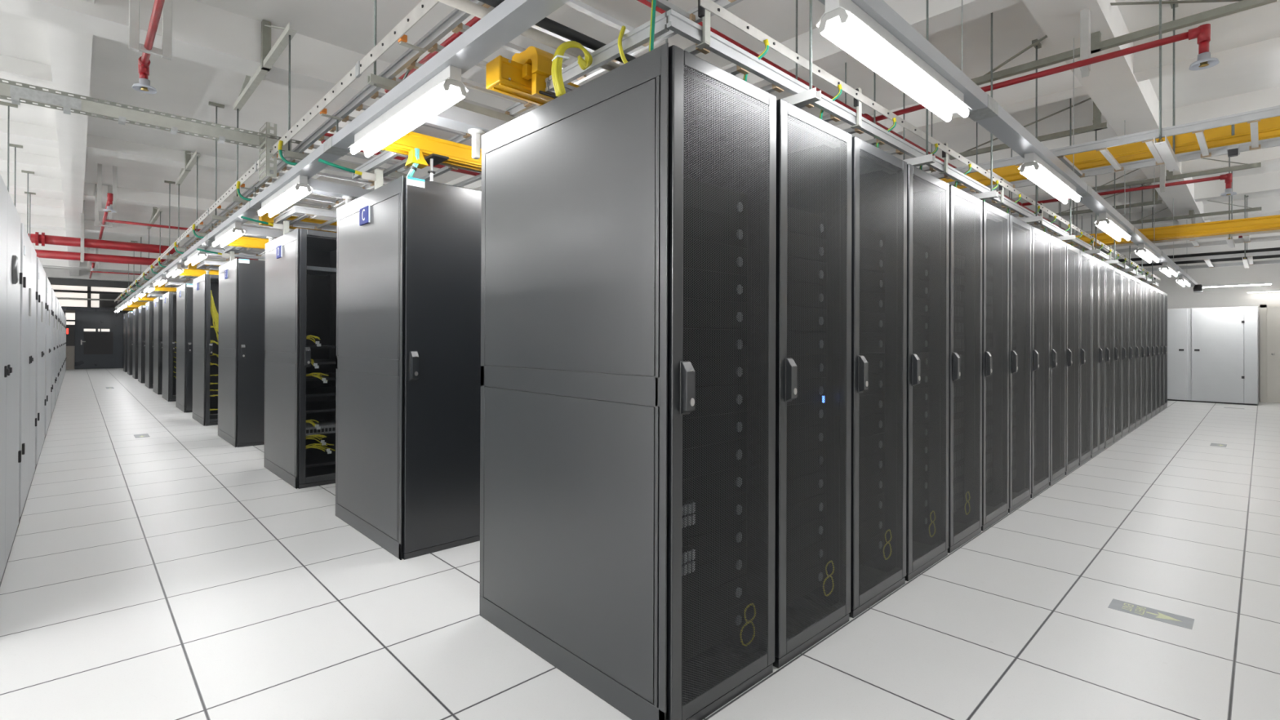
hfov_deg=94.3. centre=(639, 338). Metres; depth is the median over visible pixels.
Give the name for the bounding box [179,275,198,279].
cable tray
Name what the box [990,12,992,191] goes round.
rod
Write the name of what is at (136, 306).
duct
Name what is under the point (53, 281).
ceiling beam
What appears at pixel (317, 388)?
shelf
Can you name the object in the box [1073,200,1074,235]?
rod
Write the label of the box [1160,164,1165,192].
hanger
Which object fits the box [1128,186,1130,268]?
rod
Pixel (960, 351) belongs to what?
server
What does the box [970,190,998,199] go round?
channel
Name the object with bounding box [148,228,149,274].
rod
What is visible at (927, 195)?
rack
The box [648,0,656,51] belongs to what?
earth wire
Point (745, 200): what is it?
server
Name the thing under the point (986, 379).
server
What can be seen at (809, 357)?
server
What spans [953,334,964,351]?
server
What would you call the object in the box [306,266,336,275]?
bay
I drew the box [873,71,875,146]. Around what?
rod
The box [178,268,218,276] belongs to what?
duct
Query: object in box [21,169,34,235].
rod
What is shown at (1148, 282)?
channel
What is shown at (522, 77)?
duct
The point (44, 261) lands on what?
ceiling beam
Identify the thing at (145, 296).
duct
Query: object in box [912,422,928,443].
server
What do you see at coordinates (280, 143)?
earth wire
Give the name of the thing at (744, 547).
server
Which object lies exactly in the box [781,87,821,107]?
channel
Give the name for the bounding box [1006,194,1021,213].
earth wire
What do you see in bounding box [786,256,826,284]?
server
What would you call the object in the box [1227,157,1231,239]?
rod
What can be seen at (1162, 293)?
rack
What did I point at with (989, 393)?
server
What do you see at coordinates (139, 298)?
duct
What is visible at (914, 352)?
server
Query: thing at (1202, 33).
pipe
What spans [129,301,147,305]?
duct
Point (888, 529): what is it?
cable
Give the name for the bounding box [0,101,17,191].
rod
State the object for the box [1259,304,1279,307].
trim
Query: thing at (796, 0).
rod
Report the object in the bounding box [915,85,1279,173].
ceiling beam
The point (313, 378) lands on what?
shelf
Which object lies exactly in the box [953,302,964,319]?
server
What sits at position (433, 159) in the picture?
stand
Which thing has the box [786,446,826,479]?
server
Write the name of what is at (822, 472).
server
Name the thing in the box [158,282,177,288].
duct
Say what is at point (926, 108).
rod
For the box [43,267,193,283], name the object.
ceiling beam
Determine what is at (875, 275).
server
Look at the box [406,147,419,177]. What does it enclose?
bundle
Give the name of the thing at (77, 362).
trim
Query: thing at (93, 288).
window
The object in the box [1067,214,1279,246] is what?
duct
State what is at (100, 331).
door
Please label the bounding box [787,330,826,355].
server
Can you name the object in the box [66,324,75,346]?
window
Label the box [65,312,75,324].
window
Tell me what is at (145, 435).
floor sticker
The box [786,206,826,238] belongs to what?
server
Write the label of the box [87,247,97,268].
hanger
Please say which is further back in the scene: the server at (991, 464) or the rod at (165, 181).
the rod at (165, 181)
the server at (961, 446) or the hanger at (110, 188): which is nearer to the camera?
the server at (961, 446)
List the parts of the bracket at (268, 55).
post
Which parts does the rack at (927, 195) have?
door handle, panel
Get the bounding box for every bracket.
[146,207,162,229]
[176,150,200,185]
[233,19,297,111]
[949,97,1107,159]
[971,0,1276,85]
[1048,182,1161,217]
[1092,158,1261,191]
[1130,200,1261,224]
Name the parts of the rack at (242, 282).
letter plate, panel, panel, door handle, door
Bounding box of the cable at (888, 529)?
[884,528,891,559]
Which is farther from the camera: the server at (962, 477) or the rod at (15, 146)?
the rod at (15, 146)
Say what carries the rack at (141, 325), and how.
on the floor
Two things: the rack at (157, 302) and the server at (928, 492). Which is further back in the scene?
the rack at (157, 302)
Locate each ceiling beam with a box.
[0,0,533,117]
[0,53,53,85]
[0,118,374,190]
[0,148,60,169]
[0,171,337,222]
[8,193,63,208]
[17,213,273,240]
[24,226,66,236]
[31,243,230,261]
[39,257,157,272]
[42,266,69,268]
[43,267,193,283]
[47,0,94,276]
[48,277,139,288]
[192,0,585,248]
[445,0,1022,191]
[835,1,1279,145]
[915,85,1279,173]
[985,146,1279,204]
[1004,171,1279,219]
[1022,0,1210,225]
[1031,195,1279,235]
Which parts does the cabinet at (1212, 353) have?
door, door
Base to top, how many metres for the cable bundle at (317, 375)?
0.094 m
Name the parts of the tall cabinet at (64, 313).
door, door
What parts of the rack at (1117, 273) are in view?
door handle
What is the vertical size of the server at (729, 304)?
0.104 m
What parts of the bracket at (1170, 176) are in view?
post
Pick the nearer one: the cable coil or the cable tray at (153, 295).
the cable coil
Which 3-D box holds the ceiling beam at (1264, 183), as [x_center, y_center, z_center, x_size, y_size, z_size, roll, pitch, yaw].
[-0.360,-2.405,19.812,0.250,0.270,41.200,0,0,-44]
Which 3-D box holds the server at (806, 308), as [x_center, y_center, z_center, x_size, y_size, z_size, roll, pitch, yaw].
[0.439,-0.084,2.797,0.482,0.104,0.709,0,0,-44]
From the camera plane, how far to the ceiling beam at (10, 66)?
5.57 m
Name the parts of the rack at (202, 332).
panel, panel, door handle, door, panel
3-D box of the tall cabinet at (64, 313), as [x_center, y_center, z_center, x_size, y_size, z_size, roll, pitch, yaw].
[-19.025,0.227,18.987,0.876,2.070,2.020,0,0,-44]
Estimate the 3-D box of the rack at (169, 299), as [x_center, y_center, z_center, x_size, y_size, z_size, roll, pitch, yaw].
[-9.620,0.172,12.490,0.608,2.200,1.220,0,0,-44]
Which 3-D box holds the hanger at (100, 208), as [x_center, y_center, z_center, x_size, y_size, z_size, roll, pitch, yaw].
[-8.022,-2.253,8.932,0.220,0.705,0.040,0,0,-44]
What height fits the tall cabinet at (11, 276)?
2.070 m
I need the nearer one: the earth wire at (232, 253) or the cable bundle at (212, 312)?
the earth wire at (232, 253)
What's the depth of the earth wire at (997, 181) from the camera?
4.48 m
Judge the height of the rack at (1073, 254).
2.199 m
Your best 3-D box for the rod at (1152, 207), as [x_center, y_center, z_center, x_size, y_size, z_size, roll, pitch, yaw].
[9.137,-1.764,10.575,0.140,1.552,0.040,0,0,-44]
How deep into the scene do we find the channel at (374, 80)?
3.40 m
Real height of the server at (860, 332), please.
0.104 m
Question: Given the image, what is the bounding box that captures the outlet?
[405,149,428,168]
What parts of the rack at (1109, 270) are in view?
door handle, panel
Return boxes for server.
[681,546,746,601]
[681,573,746,632]
[681,600,746,662]
[682,328,747,358]
[682,356,747,387]
[682,383,747,418]
[682,411,747,448]
[682,438,746,479]
[682,465,746,506]
[683,176,746,221]
[683,207,746,248]
[683,492,746,540]
[683,520,746,565]
[684,237,747,275]
[684,267,746,302]
[684,297,747,329]
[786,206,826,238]
[786,231,826,262]
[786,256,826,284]
[786,280,826,308]
[786,306,825,331]
[786,423,826,454]
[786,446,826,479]
[786,469,826,505]
[786,492,826,530]
[786,515,826,555]
[786,537,826,579]
[786,562,825,604]
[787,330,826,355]
[787,355,826,379]
[787,400,826,429]
[789,377,826,404]
[858,432,884,459]
[858,453,884,479]
[858,471,884,501]
[858,492,884,523]
[858,511,884,542]
[858,533,884,564]
[859,227,884,253]
[859,248,884,273]
[859,269,884,293]
[859,290,884,313]
[859,311,884,333]
[859,332,884,353]
[859,352,884,373]
[859,373,884,395]
[859,392,884,417]
[859,413,884,438]
[912,260,929,280]
[912,279,929,298]
[912,297,929,316]
[912,315,929,333]
[912,333,929,351]
[912,369,928,388]
[912,386,928,407]
[912,404,928,425]
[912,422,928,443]
[912,440,928,462]
[912,457,928,480]
[912,474,928,497]
[912,492,928,516]
[912,510,928,535]
[913,242,929,263]
[914,351,928,369]
[953,254,964,272]
[953,270,964,288]
[953,286,964,303]
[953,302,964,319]
[953,319,964,334]
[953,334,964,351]
[953,382,964,399]
[953,398,964,415]
[953,413,964,431]
[953,429,964,448]
[953,445,964,463]
[953,461,964,479]
[953,476,964,495]
[953,492,964,511]
[954,366,964,382]
[956,351,964,366]
[986,262,992,279]
[986,278,992,293]
[986,292,992,306]
[986,306,992,321]
[986,321,992,335]
[986,335,992,350]
[986,378,992,393]
[986,392,992,408]
[986,407,992,422]
[986,421,992,435]
[986,435,992,450]
[986,448,992,465]
[986,463,992,479]
[986,478,992,493]
[1012,271,1016,284]
[1012,388,1016,401]
[1012,453,1016,466]
[1012,466,1016,479]
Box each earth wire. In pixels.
[158,257,166,267]
[173,241,184,253]
[192,224,204,238]
[196,248,234,261]
[236,181,251,200]
[240,216,288,235]
[278,140,297,165]
[318,158,382,189]
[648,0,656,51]
[742,39,768,81]
[818,84,842,119]
[875,117,896,147]
[919,142,938,169]
[954,163,971,187]
[982,180,998,201]
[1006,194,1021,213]
[1043,215,1056,232]
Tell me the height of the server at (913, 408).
0.104 m
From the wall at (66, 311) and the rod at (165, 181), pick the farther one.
the wall at (66, 311)
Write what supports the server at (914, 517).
in the rack at (927, 195)
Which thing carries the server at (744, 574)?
in the rack at (587, 387)
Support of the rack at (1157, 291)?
on the floor
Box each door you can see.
[80,310,121,368]
[1266,306,1279,403]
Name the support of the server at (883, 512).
in the rack at (878, 177)
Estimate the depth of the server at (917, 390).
3.45 m
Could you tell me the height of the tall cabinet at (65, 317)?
2.070 m
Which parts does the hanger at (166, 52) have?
leg, leg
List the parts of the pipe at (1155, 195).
arm, post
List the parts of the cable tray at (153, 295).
rail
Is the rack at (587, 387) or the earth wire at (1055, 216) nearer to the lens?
the rack at (587, 387)
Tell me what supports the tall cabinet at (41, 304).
on the floor
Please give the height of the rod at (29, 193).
1.570 m
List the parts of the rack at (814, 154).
door handle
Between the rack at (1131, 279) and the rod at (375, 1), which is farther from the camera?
the rack at (1131, 279)
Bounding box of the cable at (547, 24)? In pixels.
[478,0,635,62]
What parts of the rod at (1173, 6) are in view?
ceiling plate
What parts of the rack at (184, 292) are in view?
panel, panel, door, door handle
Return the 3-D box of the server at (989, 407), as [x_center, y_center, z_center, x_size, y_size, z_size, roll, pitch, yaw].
[2.185,0.555,4.459,0.482,0.104,0.708,0,0,-44]
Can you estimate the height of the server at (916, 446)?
0.104 m
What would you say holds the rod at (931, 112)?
hanging from the ceiling
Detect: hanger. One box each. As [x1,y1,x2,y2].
[80,200,84,262]
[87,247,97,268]
[94,183,112,227]
[97,163,117,213]
[128,0,172,60]
[1080,8,1090,77]
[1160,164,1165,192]
[1191,212,1195,223]
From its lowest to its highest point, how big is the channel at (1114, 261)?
0.042 m
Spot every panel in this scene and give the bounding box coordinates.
[683,498,695,528]
[683,544,694,576]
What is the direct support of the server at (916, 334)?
in the rack at (927, 195)
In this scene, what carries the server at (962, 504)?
in the rack at (965, 209)
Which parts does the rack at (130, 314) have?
panel, panel, frame, door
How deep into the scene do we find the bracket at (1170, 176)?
7.90 m
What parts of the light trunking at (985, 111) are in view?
fluorescent light, joint plate, fluorescent light, joint plate, fluorescent light, joint plate, fluorescent light, fluorescent light, fluorescent light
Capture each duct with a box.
[121,307,138,311]
[126,303,141,307]
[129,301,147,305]
[137,296,155,301]
[142,293,151,297]
[153,285,176,291]
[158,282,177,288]
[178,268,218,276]
[187,262,221,271]
[226,235,268,248]
[258,212,337,232]
[381,131,481,171]
[485,45,580,106]
[940,115,1279,188]
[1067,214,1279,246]
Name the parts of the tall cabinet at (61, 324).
door, door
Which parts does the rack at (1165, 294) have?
frame, door handle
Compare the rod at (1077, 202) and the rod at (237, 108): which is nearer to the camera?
the rod at (237, 108)
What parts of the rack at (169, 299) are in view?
panel, panel, door, panel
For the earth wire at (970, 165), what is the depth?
4.06 m
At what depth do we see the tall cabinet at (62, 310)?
17.19 m
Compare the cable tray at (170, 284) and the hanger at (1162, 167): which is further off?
the cable tray at (170, 284)
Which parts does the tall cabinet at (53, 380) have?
door, door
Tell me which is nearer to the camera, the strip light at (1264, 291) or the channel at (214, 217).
the channel at (214, 217)
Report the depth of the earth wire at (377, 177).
3.75 m
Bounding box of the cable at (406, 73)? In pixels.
[401,57,418,80]
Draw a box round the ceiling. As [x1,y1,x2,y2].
[0,0,1279,274]
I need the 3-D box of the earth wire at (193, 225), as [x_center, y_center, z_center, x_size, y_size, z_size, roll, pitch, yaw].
[-5.375,-1.313,7.319,0.245,0.173,0.036,0,0,-22]
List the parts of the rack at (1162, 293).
panel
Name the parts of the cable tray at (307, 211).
rail, rail, rail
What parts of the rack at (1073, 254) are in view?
door handle, panel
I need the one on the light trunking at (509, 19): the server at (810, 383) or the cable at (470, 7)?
the cable at (470, 7)
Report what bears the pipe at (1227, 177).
hanging from the hanger at (1162, 167)
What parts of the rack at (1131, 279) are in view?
door handle, panel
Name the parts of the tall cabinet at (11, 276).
door, door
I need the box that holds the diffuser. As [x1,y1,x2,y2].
[1203,284,1271,287]
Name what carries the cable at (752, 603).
attached to the rack at (587, 387)
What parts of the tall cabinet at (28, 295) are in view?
door, door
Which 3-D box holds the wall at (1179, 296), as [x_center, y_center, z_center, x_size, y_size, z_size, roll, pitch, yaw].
[3.231,-0.581,23.229,0.200,3.870,41.200,0,0,-44]
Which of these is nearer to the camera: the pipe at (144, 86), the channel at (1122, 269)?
the pipe at (144, 86)
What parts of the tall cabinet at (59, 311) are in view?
door, door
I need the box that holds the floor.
[0,368,1279,719]
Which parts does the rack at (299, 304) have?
letter plate, panel, panel, door handle, door, panel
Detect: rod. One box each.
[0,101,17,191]
[8,143,22,206]
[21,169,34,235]
[24,191,35,238]
[128,263,128,292]
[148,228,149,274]
[160,211,160,263]
[164,180,175,255]
[177,183,179,247]
[195,155,198,231]
[208,101,224,215]
[236,108,238,196]
[288,35,290,151]
[373,0,376,75]
[795,0,797,79]
[808,0,812,89]
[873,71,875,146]
[902,92,904,159]
[925,0,928,155]
[930,111,932,173]
[976,122,977,164]
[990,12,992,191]
[1010,148,1012,213]
[1031,39,1041,216]
[1069,97,1071,235]
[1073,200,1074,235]
[1076,202,1077,235]
[1095,130,1096,249]
[1114,172,1115,259]
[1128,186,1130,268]
[1141,183,1144,275]
[1151,207,1152,280]
[1157,0,1163,144]
[1169,0,1178,153]
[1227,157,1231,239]
[1231,171,1232,239]
[1244,195,1246,259]
[1245,195,1248,249]
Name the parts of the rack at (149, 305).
panel, panel, frame, door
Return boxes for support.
[538,90,558,98]
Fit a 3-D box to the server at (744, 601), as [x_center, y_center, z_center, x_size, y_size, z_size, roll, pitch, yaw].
[-0.002,1.063,2.377,0.482,0.104,0.709,0,0,-44]
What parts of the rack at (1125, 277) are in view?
door handle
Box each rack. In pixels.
[123,313,127,372]
[127,311,133,375]
[132,308,138,378]
[137,305,145,382]
[145,301,153,388]
[153,297,162,394]
[162,292,176,401]
[176,284,193,412]
[192,274,218,426]
[217,257,265,447]
[263,227,337,488]
[335,175,481,559]
[479,42,776,719]
[772,98,851,668]
[848,136,906,617]
[904,164,949,581]
[946,184,982,553]
[981,201,1008,530]
[1008,214,1031,512]
[1030,226,1049,497]
[1048,235,1066,485]
[1065,243,1079,475]
[1079,249,1091,466]
[1090,256,1105,457]
[1104,262,1114,448]
[1113,267,1121,443]
[1121,271,1128,437]
[1128,275,1135,432]
[1134,278,1141,428]
[1141,280,1146,424]
[1146,284,1151,421]
[1151,285,1155,417]
[1155,288,1159,414]
[1160,290,1164,411]
[1163,292,1167,409]
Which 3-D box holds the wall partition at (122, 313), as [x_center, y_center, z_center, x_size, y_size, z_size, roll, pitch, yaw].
[-19.361,0.112,27.903,7.580,2.360,0.120,0,0,-44]
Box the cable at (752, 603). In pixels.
[739,603,755,645]
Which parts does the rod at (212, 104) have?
ceiling plate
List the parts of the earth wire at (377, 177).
lug post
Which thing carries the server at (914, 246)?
in the rack at (927, 195)
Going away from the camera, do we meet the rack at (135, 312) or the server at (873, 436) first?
the server at (873, 436)
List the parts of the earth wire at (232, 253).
lug post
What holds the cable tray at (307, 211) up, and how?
on the rack at (299, 304)
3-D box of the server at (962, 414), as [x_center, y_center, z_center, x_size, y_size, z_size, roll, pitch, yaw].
[1.748,0.552,4.043,0.482,0.104,0.708,0,0,-44]
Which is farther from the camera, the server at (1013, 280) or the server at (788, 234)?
the server at (1013, 280)
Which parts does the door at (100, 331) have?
glass panel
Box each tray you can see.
[0,78,302,153]
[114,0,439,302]
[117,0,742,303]
[146,293,164,297]
[155,290,176,293]
[164,281,193,287]
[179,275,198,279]
[196,260,228,270]
[223,245,265,256]
[273,205,337,231]
[351,150,481,186]
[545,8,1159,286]
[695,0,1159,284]
[928,105,1279,194]
[1093,229,1279,253]
[1121,250,1279,271]
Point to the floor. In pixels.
(168, 574)
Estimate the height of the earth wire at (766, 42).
0.280 m
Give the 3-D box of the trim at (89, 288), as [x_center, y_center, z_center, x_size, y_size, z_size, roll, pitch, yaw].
[-23.038,-1.946,24.818,0.100,1.310,0.120,0,0,-44]
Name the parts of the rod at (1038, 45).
ceiling plate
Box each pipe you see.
[28,231,257,260]
[35,248,165,266]
[88,262,96,278]
[92,271,146,275]
[98,192,115,239]
[104,219,211,231]
[131,0,164,93]
[320,130,480,176]
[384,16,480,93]
[636,0,1082,235]
[875,23,1219,121]
[1022,173,1236,205]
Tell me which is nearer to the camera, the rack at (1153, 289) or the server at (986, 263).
the server at (986, 263)
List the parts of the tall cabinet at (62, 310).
door, door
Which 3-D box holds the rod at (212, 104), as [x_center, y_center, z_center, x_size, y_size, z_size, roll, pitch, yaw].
[-4.697,-1.959,6.574,0.140,1.285,0.040,0,0,-44]
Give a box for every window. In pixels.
[51,284,87,290]
[54,292,87,297]
[57,299,87,306]
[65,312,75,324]
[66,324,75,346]
[66,346,75,368]
[90,293,99,298]
[90,300,99,306]
[91,286,132,292]
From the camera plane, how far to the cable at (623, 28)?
2.21 m
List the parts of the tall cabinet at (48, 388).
door, door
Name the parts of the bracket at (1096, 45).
post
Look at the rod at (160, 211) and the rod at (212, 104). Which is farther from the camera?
the rod at (160, 211)
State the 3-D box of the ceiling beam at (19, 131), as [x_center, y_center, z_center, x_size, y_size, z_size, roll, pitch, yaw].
[-2.810,-2.497,11.856,24.250,0.160,0.350,0,0,-44]
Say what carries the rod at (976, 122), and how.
hanging from the ceiling
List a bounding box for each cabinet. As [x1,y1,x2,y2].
[0,174,22,582]
[18,222,38,516]
[35,257,46,464]
[44,275,52,435]
[50,288,56,416]
[54,296,58,404]
[57,302,61,394]
[59,306,62,387]
[62,310,63,381]
[62,313,65,377]
[64,315,66,373]
[65,316,66,370]
[1167,306,1257,405]
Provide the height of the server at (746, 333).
0.104 m
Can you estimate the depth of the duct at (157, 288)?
13.43 m
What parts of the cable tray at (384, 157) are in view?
rail, rail, rail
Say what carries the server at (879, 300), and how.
in the rack at (878, 177)
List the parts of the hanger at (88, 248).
leg, leg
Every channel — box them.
[146,274,179,278]
[166,256,230,262]
[176,248,188,251]
[193,231,208,236]
[212,214,258,224]
[233,195,337,211]
[283,150,410,177]
[367,73,516,121]
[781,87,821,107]
[902,153,935,166]
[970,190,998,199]
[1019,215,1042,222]
[1054,235,1075,240]
[1084,248,1100,253]
[1102,259,1118,263]
[1119,267,1133,271]
[1132,275,1145,278]
[1143,280,1155,284]
[1153,135,1179,171]
[1226,235,1235,248]
[1242,257,1248,268]
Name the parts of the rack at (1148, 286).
door handle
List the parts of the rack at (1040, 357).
door handle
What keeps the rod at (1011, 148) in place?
hanging from the ceiling
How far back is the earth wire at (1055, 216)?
5.73 m
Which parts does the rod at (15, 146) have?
ceiling plate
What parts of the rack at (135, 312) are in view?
panel, panel, frame, door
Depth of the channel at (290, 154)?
4.55 m
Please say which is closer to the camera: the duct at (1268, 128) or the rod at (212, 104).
the duct at (1268, 128)
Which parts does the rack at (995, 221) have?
door handle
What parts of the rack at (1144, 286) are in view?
door handle, panel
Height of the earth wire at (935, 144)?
0.280 m
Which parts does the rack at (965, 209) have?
door handle, panel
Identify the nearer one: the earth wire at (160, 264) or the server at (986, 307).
the server at (986, 307)
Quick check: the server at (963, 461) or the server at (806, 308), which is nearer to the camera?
the server at (806, 308)
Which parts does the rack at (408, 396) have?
letter plate, panel, panel, door handle, door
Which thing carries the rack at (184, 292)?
on the floor
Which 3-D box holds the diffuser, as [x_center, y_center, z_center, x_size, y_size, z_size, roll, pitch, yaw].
[11.760,-1.035,11.730,0.044,0.014,0.980,0,0,-44]
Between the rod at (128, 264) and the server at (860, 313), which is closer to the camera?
the server at (860, 313)
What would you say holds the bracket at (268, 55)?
attached to the ceiling beam at (204, 33)
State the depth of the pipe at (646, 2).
4.68 m
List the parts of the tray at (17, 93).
splice plate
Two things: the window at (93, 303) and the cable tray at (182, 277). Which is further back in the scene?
the window at (93, 303)
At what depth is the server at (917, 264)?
3.45 m
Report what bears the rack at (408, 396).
on the floor
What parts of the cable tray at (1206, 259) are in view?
rail, rail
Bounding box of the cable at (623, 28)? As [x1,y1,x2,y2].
[617,25,627,63]
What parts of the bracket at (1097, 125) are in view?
arm, post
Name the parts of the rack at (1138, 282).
door handle, panel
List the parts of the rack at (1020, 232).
door handle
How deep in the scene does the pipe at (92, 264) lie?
15.58 m
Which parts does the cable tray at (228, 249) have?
rail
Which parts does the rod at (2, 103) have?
ceiling plate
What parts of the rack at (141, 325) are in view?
panel, panel, frame, door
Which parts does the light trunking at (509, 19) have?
fluorescent light, fluorescent light, fluorescent light, fluorescent light, fluorescent light, fluorescent light, light trunking, fluorescent light, joint plate, fluorescent light, light trunking, joint plate, light trunking, camera bracket, fluorescent light, joint plate, light trunking, camera bracket, fluorescent light, light trunking, arm, camera bracket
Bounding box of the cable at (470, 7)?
[436,0,621,71]
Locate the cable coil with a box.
[551,40,592,97]
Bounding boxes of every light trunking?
[115,0,569,308]
[815,0,1197,286]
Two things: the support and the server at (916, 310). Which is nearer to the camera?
the support
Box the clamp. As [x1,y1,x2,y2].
[1226,124,1239,157]
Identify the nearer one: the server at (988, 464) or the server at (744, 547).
the server at (744, 547)
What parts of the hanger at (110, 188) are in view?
leg, leg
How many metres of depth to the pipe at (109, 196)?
8.31 m
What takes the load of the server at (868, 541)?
in the rack at (878, 177)
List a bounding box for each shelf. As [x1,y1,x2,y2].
[305,446,335,467]
[306,345,336,348]
[306,373,336,381]
[306,386,336,396]
[306,400,334,413]
[311,359,336,364]
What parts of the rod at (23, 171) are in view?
ceiling plate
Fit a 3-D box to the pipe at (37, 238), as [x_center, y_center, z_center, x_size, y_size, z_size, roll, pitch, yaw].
[-9.665,-1.814,12.200,6.200,0.250,0.250,0,0,-44]
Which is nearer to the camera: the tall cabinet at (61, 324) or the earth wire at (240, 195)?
the earth wire at (240, 195)
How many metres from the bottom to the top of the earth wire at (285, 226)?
0.143 m
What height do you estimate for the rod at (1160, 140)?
1.295 m
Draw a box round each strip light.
[1202,282,1272,287]
[1246,289,1279,293]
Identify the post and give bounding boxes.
[258,121,276,182]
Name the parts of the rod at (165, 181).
ceiling plate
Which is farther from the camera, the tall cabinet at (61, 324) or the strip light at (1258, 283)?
the tall cabinet at (61, 324)
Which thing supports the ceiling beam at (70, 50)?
attached to the ceiling
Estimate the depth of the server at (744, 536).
2.17 m
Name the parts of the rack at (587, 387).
panel, panel, door handle, door, panel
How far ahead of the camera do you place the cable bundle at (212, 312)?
8.69 m
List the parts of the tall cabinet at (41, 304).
door, door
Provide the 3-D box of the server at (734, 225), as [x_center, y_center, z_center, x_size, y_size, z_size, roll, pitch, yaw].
[0.003,-0.400,2.382,0.482,0.104,0.709,0,0,-44]
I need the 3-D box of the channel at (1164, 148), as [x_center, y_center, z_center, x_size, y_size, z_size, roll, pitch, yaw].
[3.763,-1.307,4.230,0.930,0.042,0.060,0,0,-44]
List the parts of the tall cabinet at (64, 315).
door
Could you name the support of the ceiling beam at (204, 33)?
attached to the ceiling
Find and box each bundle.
[210,289,218,341]
[305,443,334,453]
[306,334,320,346]
[306,372,328,382]
[306,419,320,429]
[306,434,326,445]
[311,359,319,368]
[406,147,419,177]
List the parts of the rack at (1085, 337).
door handle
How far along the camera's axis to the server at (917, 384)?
3.48 m
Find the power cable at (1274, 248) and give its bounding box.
[1118,247,1279,266]
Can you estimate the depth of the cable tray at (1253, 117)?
4.21 m
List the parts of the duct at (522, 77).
elbow spout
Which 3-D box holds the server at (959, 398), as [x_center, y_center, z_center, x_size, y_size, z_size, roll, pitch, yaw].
[1.748,0.448,4.043,0.482,0.104,0.708,0,0,-44]
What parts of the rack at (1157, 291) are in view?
door handle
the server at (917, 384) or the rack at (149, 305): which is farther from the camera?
the rack at (149, 305)
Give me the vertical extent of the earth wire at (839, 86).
0.280 m
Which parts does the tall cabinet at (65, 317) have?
door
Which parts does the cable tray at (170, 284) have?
rail, rail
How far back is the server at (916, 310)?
3.46 m
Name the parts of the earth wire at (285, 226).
lug post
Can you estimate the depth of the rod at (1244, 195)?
9.40 m
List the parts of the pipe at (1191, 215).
post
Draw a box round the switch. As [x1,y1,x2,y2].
[306,419,335,435]
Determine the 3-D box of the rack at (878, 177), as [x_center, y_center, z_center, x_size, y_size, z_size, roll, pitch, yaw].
[0.781,0.176,3.315,0.588,2.199,1.220,0,0,-44]
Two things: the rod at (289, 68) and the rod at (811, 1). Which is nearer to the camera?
the rod at (811, 1)
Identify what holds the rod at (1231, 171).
hanging from the ceiling
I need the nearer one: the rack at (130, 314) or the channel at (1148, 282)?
the channel at (1148, 282)
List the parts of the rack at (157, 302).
panel, panel, frame, door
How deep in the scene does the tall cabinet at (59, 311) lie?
13.60 m
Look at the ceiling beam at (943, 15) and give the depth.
4.49 m
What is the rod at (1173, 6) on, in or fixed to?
hanging from the ceiling
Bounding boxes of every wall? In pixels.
[53,291,165,307]
[65,310,128,312]
[1084,232,1279,401]
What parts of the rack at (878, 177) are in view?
door handle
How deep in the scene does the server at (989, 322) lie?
4.32 m
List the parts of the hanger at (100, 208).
leg, leg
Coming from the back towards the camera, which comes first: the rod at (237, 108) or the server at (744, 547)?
the rod at (237, 108)
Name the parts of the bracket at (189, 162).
post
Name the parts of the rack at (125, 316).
panel, panel, door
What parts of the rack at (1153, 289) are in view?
door handle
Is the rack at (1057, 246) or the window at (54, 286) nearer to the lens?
the rack at (1057, 246)
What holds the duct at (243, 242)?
attached to the cable tray at (228, 249)
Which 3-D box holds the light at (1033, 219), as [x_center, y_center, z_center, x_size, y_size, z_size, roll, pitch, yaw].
[3.148,-1.038,5.484,0.046,0.042,0.955,0,0,-44]
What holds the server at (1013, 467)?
in the rack at (1020, 232)
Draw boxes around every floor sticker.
[133,433,149,438]
[1107,598,1194,629]
[1209,443,1226,447]
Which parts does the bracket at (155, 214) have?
post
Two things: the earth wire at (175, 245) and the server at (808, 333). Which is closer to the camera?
the server at (808, 333)
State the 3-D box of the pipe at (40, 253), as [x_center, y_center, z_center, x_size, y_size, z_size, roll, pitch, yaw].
[-9.665,-1.544,12.199,6.200,0.150,0.150,0,0,-44]
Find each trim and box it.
[53,288,127,294]
[57,297,143,302]
[61,306,133,311]
[74,310,79,368]
[87,286,91,306]
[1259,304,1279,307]
[1259,305,1266,402]
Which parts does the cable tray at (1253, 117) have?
rail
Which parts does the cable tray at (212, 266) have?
rail, rail, rail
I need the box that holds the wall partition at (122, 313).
[121,312,127,368]
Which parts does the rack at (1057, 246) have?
door handle, panel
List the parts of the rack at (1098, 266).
door, panel, door handle, door, panel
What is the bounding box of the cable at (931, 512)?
[928,511,935,537]
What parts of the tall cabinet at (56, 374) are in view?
door, door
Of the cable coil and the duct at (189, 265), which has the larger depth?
the duct at (189, 265)
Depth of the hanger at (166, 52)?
3.97 m
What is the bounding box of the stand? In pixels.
[423,153,448,181]
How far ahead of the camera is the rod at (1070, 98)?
6.08 m
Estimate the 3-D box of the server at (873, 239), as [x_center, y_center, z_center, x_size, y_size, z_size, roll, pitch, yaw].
[0.877,-0.499,3.214,0.482,0.104,0.709,0,0,-44]
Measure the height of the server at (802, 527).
0.104 m
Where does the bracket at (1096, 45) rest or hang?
attached to the ceiling beam at (1129, 106)

